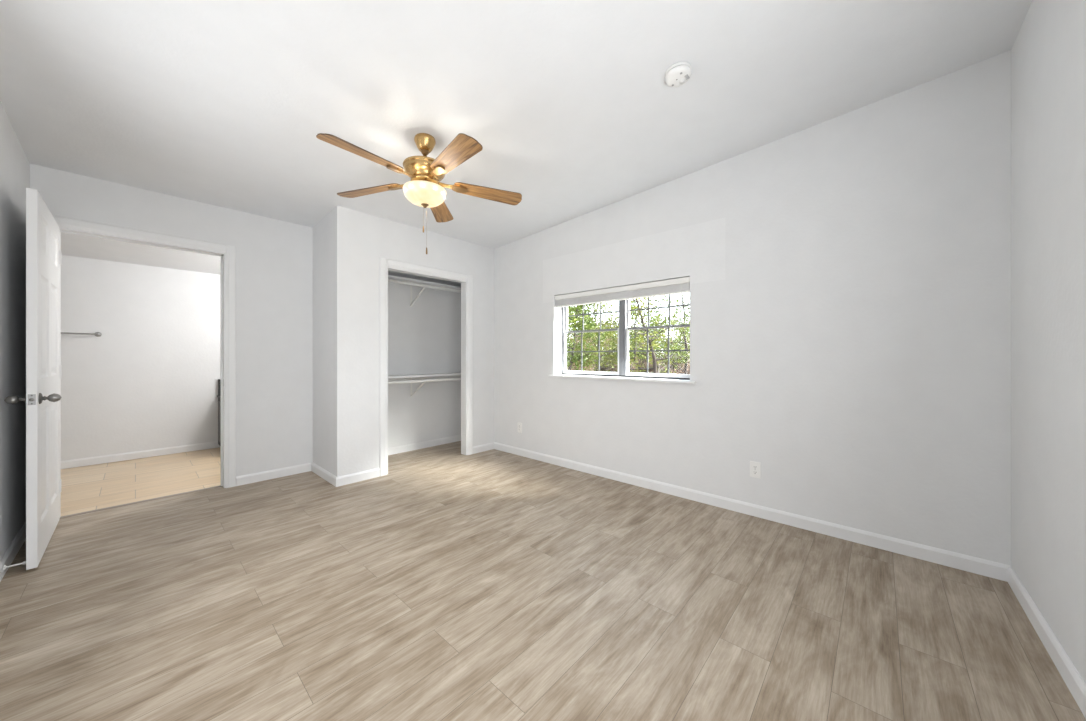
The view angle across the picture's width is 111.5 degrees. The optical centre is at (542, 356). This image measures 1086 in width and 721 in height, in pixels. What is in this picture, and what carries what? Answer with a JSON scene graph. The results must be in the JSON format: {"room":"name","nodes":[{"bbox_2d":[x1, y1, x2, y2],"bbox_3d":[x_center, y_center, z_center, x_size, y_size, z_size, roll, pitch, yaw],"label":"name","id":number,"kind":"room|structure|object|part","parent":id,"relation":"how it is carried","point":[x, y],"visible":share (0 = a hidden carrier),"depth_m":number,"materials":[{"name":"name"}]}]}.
{"room":"empty bedroom","nodes":[
{"label":"empty bedroom","id":0,"kind":"room"},
{"bbox_2d":[0,101,29,558],"bbox_3d":[-1.708,-0.212,0.807,4.902,2.744,0.140,0,0,42],"label":"wall","id":1,"kind":"structure","parent":0,"point":[14,163],"depth_m":2.15,"materials":[{"name":"paint"}]},
{"bbox_2d":[0,522,25,581],"bbox_3d":[-1.708,1.119,0.911,4.734,0.082,0.014,0,0,42],"label":"baseboard","id":2,"kind":"structure","parent":1,"relation":"attached to","point":[11,552],"depth_m":2.11,"materials":[{"name":"paint"}]},
{"bbox_2d":[3,561,25,569],"bbox_3d":[-2.826,1.118,1.982,0.028,0.028,0.070,0,0,42],"label":"door stop","id":3,"kind":"object","parent":2,"relation":"attached to","point":[23,562],"visible":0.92,"depth_m":1.98,"materials":[{"name":"white metal"}]},
{"bbox_2d":[4,188,61,569],"bbox_3d":[-3.081,0.121,2.289,0.885,2.053,0.187,0,0,42],"label":"door","id":4,"kind":"structure","parent":1,"relation":"in","point":[42,398],"depth_m":2.08,"materials":[{"name":"paint"}]},
{"bbox_3d":[-2.854,0.235,1.989,0.050,0.050,0.049,0,0,42],"label":"knob","id":5,"kind":"part","parent":4,"relation":"part of","materials":[{"name":"grey metal"}]},
{"bbox_3d":[-2.763,0.235,2.000,0.005,0.058,0.026,0,0,42],"label":"latch plate","id":6,"kind":"part","parent":4,"relation":"part of","materials":[{"name":"silver metal"}]},
{"bbox_3d":[-2.761,0.235,2.091,0.050,0.050,0.049,0,0,42],"label":"knob","id":7,"kind":"part","parent":4,"relation":"part of","materials":[{"name":"grey metal"}]},
{"bbox_2d":[61,255,220,460],"bbox_3d":[-4.523,0.060,4.375,0.140,2.200,4.800,0,0,42],"label":"wall","id":8,"kind":"structure","parent":0,"point":[149,381],"depth_m":4.19,"materials":[{"name":"paint"}]},
{"bbox_2d":[61,332,101,336],"bbox_3d":[-4.968,-0.235,3.726,0.074,0.052,0.672,0,0,42],"label":"towel bar","id":9,"kind":"object","parent":8,"relation":"attached to","point":[98,334],"visible":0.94,"depth_m":3.89,"materials":[{"name":"silver metal"}]},
{"bbox_2d":[61,441,219,468],"bbox_3d":[-4.466,1.119,4.324,0.014,0.082,4.800,0,0,42],"label":"baseboard","id":10,"kind":"structure","parent":8,"relation":"attached to","point":[73,463],"depth_m":4.17,"materials":[{"name":"paint"}]},
{"bbox_2d":[61,233,220,274],"bbox_3d":[-3.849,-1.240,3.763,1.962,0.434,4.800,0,0,42],"label":"ceiling","id":11,"kind":"structure","parent":0,"point":[71,245],"depth_m":3.95,"materials":[{"name":"paint"}]},
{"bbox_2d":[30,164,460,476],"bbox_3d":[-2.396,-0.073,3.799,0.140,2.465,3.647,0,0,42],"label":"wall","id":12,"kind":"structure","parent":0,"point":[274,257],"depth_m":3.54,"materials":[{"name":"paint"}]},
{"bbox_2d":[53,215,235,516],"bbox_3d":[-3.148,0.091,2.958,0.157,2.138,1.056,0,0,42],"label":"door frame","id":13,"kind":"structure","parent":12,"relation":"attached to","point":[227,253],"depth_m":3.26,"materials":[{"name":"paint"}]},
{"bbox_3d":[-2.764,0.091,3.277,0.017,2.138,0.068,0,0,42],"label":"casing leg","id":14,"kind":"part","parent":13,"relation":"part of","materials":[{"name":"paint"}]},
{"bbox_2d":[236,463,310,485],"bbox_3d":[-2.543,1.119,3.523,0.014,0.082,0.590,0,0,42],"label":"baseboard","id":15,"kind":"structure","parent":12,"relation":"attached to","point":[276,473],"depth_m":3.50,"materials":[{"name":"paint"}]},
{"bbox_2d":[410,282,425,306],"bbox_3d":[-1.497,-0.738,4.438,0.334,0.259,0.022,0,0,42],"label":"shelf bracket","id":16,"kind":"object","parent":12,"relation":"attached to","point":[424,287],"visible":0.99,"depth_m":4.51,"materials":[{"name":"white metal"}]},
{"bbox_3d":[-1.619,-0.738,4.549,0.003,0.259,0.022,0,0,42],"label":"wall leg","id":17,"kind":"part","parent":16,"relation":"part of","materials":[{"name":"white metal"}]},
{"bbox_2d":[388,279,460,292],"bbox_3d":[-1.464,-0.825,4.257,0.060,0.060,1.715,0,0,42],"label":"closet rod","id":18,"kind":"object","parent":16,"relation":"attached to","point":[389,280],"visible":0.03,"depth_m":4.31,"materials":[{"name":"white metal"}]},
{"bbox_2d":[410,377,425,396],"bbox_3d":[-1.497,0.372,4.438,0.334,0.259,0.022,0,0,42],"label":"shelf bracket","id":19,"kind":"object","parent":12,"relation":"attached to","point":[424,382],"visible":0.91,"depth_m":4.51,"materials":[{"name":"white metal"}]},
{"bbox_3d":[-1.619,0.372,4.549,0.003,0.259,0.022,0,0,42],"label":"wall leg","id":20,"kind":"part","parent":19,"relation":"part of","materials":[{"name":"white metal"}]},
{"bbox_2d":[388,378,460,383],"bbox_3d":[-1.464,0.290,4.257,0.060,0.060,1.715,0,0,42],"label":"closet rod","id":21,"kind":"object","parent":19,"relation":"on","point":[445,379],"visible":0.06,"depth_m":4.30,"materials":[{"name":"white metal"}]},
{"bbox_2d":[388,435,460,454],"bbox_3d":[-1.695,1.119,4.457,0.014,0.082,1.703,0,0,42],"label":"baseboard","id":22,"kind":"structure","parent":12,"relation":"attached to","point":[420,445],"depth_m":4.65,"materials":[{"name":"paint"}]},
{"bbox_2d":[388,275,460,292],"bbox_3d":[-1.583,-0.877,4.365,0.302,0.019,1.713,0,0,42],"label":"closet shelf","id":23,"kind":"object","parent":12,"relation":"attached to","point":[389,276],"visible":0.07,"depth_m":4.39,"materials":[{"name":"paint"}]},
{"bbox_2d":[388,372,460,377],"bbox_3d":[-1.583,0.233,4.365,0.302,0.019,1.713,0,0,42],"label":"closet shelf","id":24,"kind":"object","parent":12,"relation":"attached to","point":[458,373],"visible":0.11,"depth_m":4.43,"materials":[{"name":"paint"}]},
{"bbox_2d":[313,210,332,473],"bbox_3d":[-2.091,-0.089,3.598,0.582,2.498,0.100,0,0,42],"label":"wall","id":25,"kind":"structure","parent":0,"point":[323,230],"depth_m":3.54,"materials":[{"name":"paint"}]},
{"bbox_2d":[311,462,335,486],"bbox_3d":[-2.092,1.119,3.522,0.682,0.082,0.014,0,0,42],"label":"baseboard","id":26,"kind":"structure","parent":25,"relation":"attached to","point":[316,469],"depth_m":3.50,"materials":[{"name":"paint"}]},
{"bbox_2d":[333,205,493,476],"bbox_3d":[-1.261,-0.092,4.005,0.100,2.504,1.817,0,0,42],"label":"wall","id":27,"kind":"structure","parent":0,"point":[360,239],"depth_m":3.51,"materials":[{"name":"paint"}]},
{"bbox_2d":[336,468,379,486],"bbox_3d":[-1.709,1.119,3.427,0.014,0.082,0.388,0,0,42],"label":"baseboard","id":28,"kind":"structure","parent":27,"relation":"attached to","point":[373,473],"depth_m":3.41,"materials":[{"name":"paint"}]},
{"bbox_2d":[379,257,472,475],"bbox_3d":[-1.243,0.103,4.012,0.117,2.113,1.099,0,0,42],"label":"door frame","id":29,"kind":"structure","parent":27,"relation":"attached to","point":[466,281],"depth_m":3.92,"materials":[{"name":"paint"}]},
{"bbox_3d":[-1.551,0.103,3.599,0.017,2.113,0.073,0,0,42],"label":"casing leg","id":30,"kind":"part","parent":29,"relation":"part of","materials":[{"name":"paint"}]},
{"bbox_3d":[-0.861,0.103,4.358,0.017,2.113,0.073,0,0,42],"label":"casing leg","id":31,"kind":"part","parent":29,"relation":"part of","materials":[{"name":"paint"}]},
{"bbox_2d":[473,442,493,453],"bbox_3d":[-0.723,1.119,4.513,0.014,0.082,0.340,0,0,42],"label":"baseboard","id":32,"kind":"structure","parent":27,"relation":"attached to","point":[485,447],"depth_m":4.50,"materials":[{"name":"paint"}]},
{"bbox_2d":[0,0,1031,248],"bbox_3d":[-0.534,-1.521,2.204,5.042,0.446,3.787,0,0,42],"label":"ceiling","id":33,"kind":"structure","parent":0,"point":[570,106],"depth_m":1.98,"materials":[{"name":"paint"}]},
{"bbox_2d":[316,133,521,253],"bbox_3d":[-0.770,-1.045,2.388,1.256,0.766,1.258,0,0,42],"label":"ceiling fan","id":34,"kind":"object","parent":33,"relation":"hanging from","point":[425,189],"visible":1,"depth_m":2.34,"materials":[{"name":"brown wood"}]},
{"bbox_3d":[-1.003,-1.133,2.070,0.142,0.006,0.477,14,10,31],"label":"blade","id":35,"kind":"part","parent":34,"relation":"part of","materials":[{"name":"brown wood"}]},
{"bbox_3d":[-1.183,-1.133,2.534,0.477,0.006,0.142,-3,11,15],"label":"blade","id":36,"kind":"part","parent":34,"relation":"part of","materials":[{"name":"brown wood"}]},
{"bbox_3d":[-0.774,-1.042,2.425,0.274,0.100,0.274,0,0,42],"label":"lamp shade","id":37,"kind":"part","parent":34,"relation":"part of","materials":[{"name":"white glass"}]},
{"bbox_3d":[-0.797,-1.133,2.848,0.142,0.006,0.477,-12,-2,-4],"label":"blade","id":38,"kind":"part","parent":34,"relation":"part of","materials":[{"name":"brown wood"}]},
{"bbox_3d":[-0.506,-1.133,2.098,0.142,0.006,0.477,15,-7,-39],"label":"blade","id":39,"kind":"part","parent":34,"relation":"part of","materials":[{"name":"brown wood"}]},
{"bbox_3d":[-0.379,-1.133,2.578,0.477,0.006,0.142,3,-13,-21],"label":"blade","id":40,"kind":"part","parent":34,"relation":"part of","materials":[{"name":"brown wood"}]},
{"bbox_2d":[665,62,691,86],"bbox_3d":[0.714,-1.480,1.956,0.134,0.052,0.134,0,0,-22],"label":"smoke detector","id":41,"kind":"object","parent":33,"relation":"attached to","point":[678,74],"visible":1,"depth_m":1.92,"materials":[{"name":"white plastic"}]},
{"bbox_3d":[0.714,-1.498,1.956,0.134,0.010,0.134,-4,-3,42],"label":"mounting plate","id":42,"kind":"part","parent":41,"relation":"part of","materials":[{"name":"white plastic"}]},
{"bbox_2d":[0,441,1085,720],"bbox_3d":[-1.792,1.230,2.279,7.004,0.140,5.366,0,0,42],"label":"floor","id":43,"kind":"structure","parent":0,"point":[448,584],"depth_m":1.68,"materials":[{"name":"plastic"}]},
{"bbox_2d":[60,485,221,518],"bbox_3d":[-3.167,1.157,2.976,0.041,0.007,0.896,0,0,42],"label":"threshold","id":44,"kind":"object","parent":43,"relation":"on","point":[219,485],"visible":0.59,"depth_m":2.92,"materials":[{"name":"beige wood"}]},
{"bbox_2d":[217,379,220,446],"bbox_3d":[-3.662,0.728,4.718,0.672,0.872,0.675,0,0,42],"label":"cabinet","id":45,"kind":"object","parent":43,"relation":"on","point":[219,380],"visible":0.05,"depth_m":4.61,"materials":[{"name":"grey wood"}]},
{"bbox_3d":[-3.900,0.814,4.490,0.510,0.500,0.002,0,0,42],"label":"panel","id":46,"kind":"part","parent":45,"relation":"part of","materials":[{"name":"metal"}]},
{"bbox_3d":[-3.887,0.394,4.922,0.063,0.204,0.655,0,0,42],"label":"panel","id":47,"kind":"part","parent":45,"relation":"part of","materials":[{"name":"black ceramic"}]},
{"bbox_2d":[494,50,1010,565],"bbox_3d":[0.711,-0.212,3.576,5.042,2.744,0.200,0,0,42],"label":"wall","id":48,"kind":"structure","parent":0,"point":[849,273],"depth_m":2.42,"materials":[{"name":"paint"}]},
{"bbox_2d":[518,423,521,432],"bbox_3d":[-0.273,0.838,4.330,0.070,0.115,0.008,0,0,42],"label":"electrical outlet","id":49,"kind":"object","parent":48,"relation":"attached to","point":[519,424],"visible":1,"depth_m":4.32,"materials":[{"name":"white plastic"}]},
{"bbox_2d":[548,295,695,383],"bbox_3d":[0.711,-0.216,3.555,1.560,0.878,0.223,0,0,42],"label":"window","id":50,"kind":"structure","parent":48,"relation":"in","point":[623,373],"depth_m":3.56,"materials":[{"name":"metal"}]},
{"bbox_3d":[0.766,-0.234,3.615,1.452,0.841,0.060,0,0,42],"label":"frame","id":51,"kind":"part","parent":50,"relation":"part of","materials":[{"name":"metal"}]},
{"bbox_3d":[0.510,-0.443,3.861,0.698,0.381,0.022,0,0,42],"label":"sash","id":52,"kind":"part","parent":50,"relation":"part of","materials":[{"name":"paint"}]},
{"bbox_3d":[0.494,-0.051,3.844,0.698,0.442,0.022,0,0,42],"label":"sash","id":53,"kind":"part","parent":50,"relation":"part of","materials":[{"name":"paint"}]},
{"bbox_3d":[0.494,-0.262,3.843,0.654,0.020,0.024,0,0,42],"label":"meeting rail","id":54,"kind":"part","parent":50,"relation":"part of","materials":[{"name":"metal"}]},
{"bbox_3d":[0.692,0.212,3.534,1.560,0.022,0.167,0,0,42],"label":"sill","id":55,"kind":"part","parent":50,"relation":"part of","materials":[{"name":"paint"}]},
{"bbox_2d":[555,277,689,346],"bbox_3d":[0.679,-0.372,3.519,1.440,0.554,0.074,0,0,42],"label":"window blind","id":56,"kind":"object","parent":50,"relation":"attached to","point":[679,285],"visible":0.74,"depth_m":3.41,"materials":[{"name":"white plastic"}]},
{"bbox_3d":[0.685,-0.535,3.525,1.434,0.013,0.049,0,0,42],"label":"rail","id":57,"kind":"part","parent":56,"relation":"part of","materials":[{"name":"white plastic"}]},
{"bbox_3d":[0.766,0.178,3.615,1.452,0.016,0.060,0,0,42],"label":"frame sill","id":58,"kind":"part","parent":50,"relation":"part of","materials":[{"name":"paint"}]},
{"bbox_3d":[1.057,-0.443,3.365,0.642,0.381,0.022,0,0,42],"label":"sash","id":59,"kind":"part","parent":50,"relation":"part of","materials":[{"name":"paint"}]},
{"bbox_3d":[1.041,-0.051,3.348,0.642,0.442,0.022,0,0,42],"label":"sash","id":60,"kind":"part","parent":50,"relation":"part of","materials":[{"name":"paint"}]},
{"bbox_3d":[1.040,-0.262,3.347,0.598,0.020,0.024,0,0,42],"label":"meeting rail","id":61,"kind":"part","parent":50,"relation":"part of","materials":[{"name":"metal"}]},
{"bbox_2d":[494,442,1010,581],"bbox_3d":[0.897,1.119,3.263,4.065,0.082,0.014,0,0,42],"label":"baseboard","id":62,"kind":"structure","parent":48,"relation":"attached to","point":[999,571],"depth_m":2.49,"materials":[{"name":"paint"}]},
{"bbox_2d":[750,461,760,478],"bbox_3d":[1.540,0.824,2.684,0.070,0.115,0.008,0,0,42],"label":"electrical outlet","id":63,"kind":"object","parent":48,"relation":"attached to","point":[755,467],"visible":1,"depth_m":2.68,"materials":[{"name":"white plastic"}]},
{"bbox_2d":[1011,0,1085,683],"bbox_3d":[1.280,-0.212,0.557,0.140,2.744,3.507,0,0,42],"label":"wall","id":64,"kind":"structure","parent":0,"point":[1048,51],"depth_m":1.46,"materials":[{"name":"paint"}]},
{"bbox_2d":[1008,567,1085,718],"bbox_3d":[1.219,1.119,0.603,0.014,0.082,3.493,0,0,42],"label":"baseboard","id":65,"kind":"structure","parent":64,"relation":"attached to","point":[1076,685],"depth_m":1.42,"materials":[{"name":"paint"}]},
{"label":"outside","id":66,"kind":"structure","parent":0,"visible":0},
{"bbox_3d":[12.295,1.003,32.890,86.000,0.988,58.764,0,0,42],"label":"ground","id":67,"kind":"structure","parent":66,"visible":0},
{"bbox_2d":[571,363,594,370],"bbox_3d":[0.965,0.738,9.989,1.041,1.454,1.042,0,0,42],"label":"dry shrub","id":68,"kind":"object","parent":67,"relation":"on","point":[577,363],"visible":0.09,"depth_m":9.97,"materials":[{"name":"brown plant"}]},
{"bbox_2d":[567,305,600,364],"bbox_3d":[1.061,-0.952,20.031,4.555,4.983,4.792,0,0,2],"label":"tree","id":69,"kind":"object","parent":67,"relation":"on","point":[576,305],"visible":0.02,"depth_m":19.97,"materials":[{"name":"green plant"}]},
{"bbox_2d":[567,329,601,370],"bbox_3d":[1.772,0.096,16.059,1.729,2.739,1.538,0,0,15],"label":"dry shrub","id":70,"kind":"object","parent":67,"relation":"on","point":[569,329],"visible":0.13,"depth_m":15.90,"materials":[{"name":"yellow plant"}]},
{"bbox_2d":[567,302,610,370],"bbox_3d":[0.665,-0.014,8.406,1.794,3.092,1.788,0,0,42],"label":"tree","id":71,"kind":"object","parent":67,"relation":"on","point":[574,356],"visible":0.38,"depth_m":8.22,"materials":[{"name":"green plant"}]},
{"bbox_2d":[567,302,634,371],"bbox_3d":[1.605,-0.372,11.414,2.365,3.822,2.225,0,0,-14],"label":"tree","id":72,"kind":"object","parent":67,"relation":"on","point":[597,304],"visible":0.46,"depth_m":11.34,"materials":[{"name":"green plant"}]},
{"bbox_2d":[571,313,632,367],"bbox_3d":[4.054,-0.748,24.969,5.193,4.598,3.950,0,0,42],"label":"tree","id":73,"kind":"object","parent":67,"relation":"on","point":[612,318],"visible":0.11,"depth_m":24.58,"materials":[{"name":"green plant"}]},
{"bbox_2d":[589,354,615,371],"bbox_3d":[2.311,0.639,14.236,1.138,1.654,1.197,0,0,42],"label":"dry shrub","id":74,"kind":"object","parent":67,"relation":"on","point":[602,369],"visible":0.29,"depth_m":14.09,"materials":[{"name":"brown plant"}]},
{"bbox_2d":[601,336,617,371],"bbox_3d":[3.417,0.152,17.850,1.481,2.626,1.758,0,0,-16],"label":"dry shrub","id":75,"kind":"object","parent":67,"relation":"on","point":[605,346],"visible":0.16,"depth_m":17.72,"materials":[{"name":"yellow plant"}]},
{"bbox_2d":[605,298,678,370],"bbox_3d":[3.478,-0.413,13.774,2.719,3.901,2.560,0,0,-12],"label":"tree","id":76,"kind":"object","parent":67,"relation":"on","point":[657,311],"visible":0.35,"depth_m":13.51,"materials":[{"name":"green plant"}]},
{"bbox_2d":[596,297,689,372],"bbox_3d":[2.109,-0.109,7.872,2.423,3.305,1.777,0,0,-30],"label":"tree","id":77,"kind":"object","parent":67,"relation":"on","point":[651,342],"visible":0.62,"depth_m":7.84,"materials":[{"name":"green plant"}]},
{"bbox_2d":[629,331,661,371],"bbox_3d":[4.536,0.146,16.299,1.656,2.639,1.700,0,0,1],"label":"dry shrub","id":78,"kind":"object","parent":67,"relation":"on","point":[643,359],"visible":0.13,"depth_m":16.15,"materials":[{"name":"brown plant"}]},
{"bbox_2d":[630,354,663,372],"bbox_3d":[3.413,0.642,12.159,1.031,1.646,1.229,0,0,-28],"label":"dry shrub","id":79,"kind":"object","parent":67,"relation":"on","point":[649,362],"visible":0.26,"depth_m":12.11,"materials":[{"name":"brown plant"}]},
{"bbox_2d":[629,315,684,368],"bbox_3d":[7.575,-0.790,27.097,4.837,4.754,5.083,0,0,42],"label":"tree","id":80,"kind":"object","parent":67,"relation":"on","point":[652,315],"visible":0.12,"depth_m":26.60,"materials":[{"name":"green plant"}]},
{"bbox_2d":[641,293,689,373],"bbox_3d":[4.033,-0.336,11.145,2.196,3.736,2.808,0,0,-12],"label":"tree","id":81,"kind":"object","parent":67,"relation":"on","point":[683,311],"visible":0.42,"depth_m":11.12,"materials":[{"name":"green plant"}]},
{"bbox_2d":[651,360,688,373],"bbox_3d":[3.503,0.736,10.198,1.144,1.459,1.027,0,0,42],"label":"dry shrub","id":82,"kind":"object","parent":67,"relation":"on","point":[671,365],"visible":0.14,"depth_m":10.19,"materials":[{"name":"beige plant"}]},
{"bbox_2d":[661,332,689,373],"bbox_3d":[6.124,0.101,17.313,1.659,2.726,1.590,0,0,-11],"label":"dry shrub","id":83,"kind":"object","parent":67,"relation":"on","point":[673,366],"visible":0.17,"depth_m":17.08,"materials":[{"name":"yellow plant"}]},
{"bbox_2d":[667,328,689,367],"bbox_3d":[13.531,-0.930,34.645,4.918,4.942,4.470,0,0,-35],"label":"tree","id":84,"kind":"object","parent":67,"relation":"on","point":[679,332],"visible":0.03,"depth_m":33.97,"materials":[{"name":"green plant"}]},
{"bbox_2d":[677,357,689,373],"bbox_3d":[5.194,0.662,12.781,1.170,1.608,1.249,0,0,42],"label":"dry shrub","id":85,"kind":"object","parent":67,"relation":"on","point":[688,371],"visible":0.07,"depth_m":12.69,"materials":[{"name":"yellow plant"}]}
]}

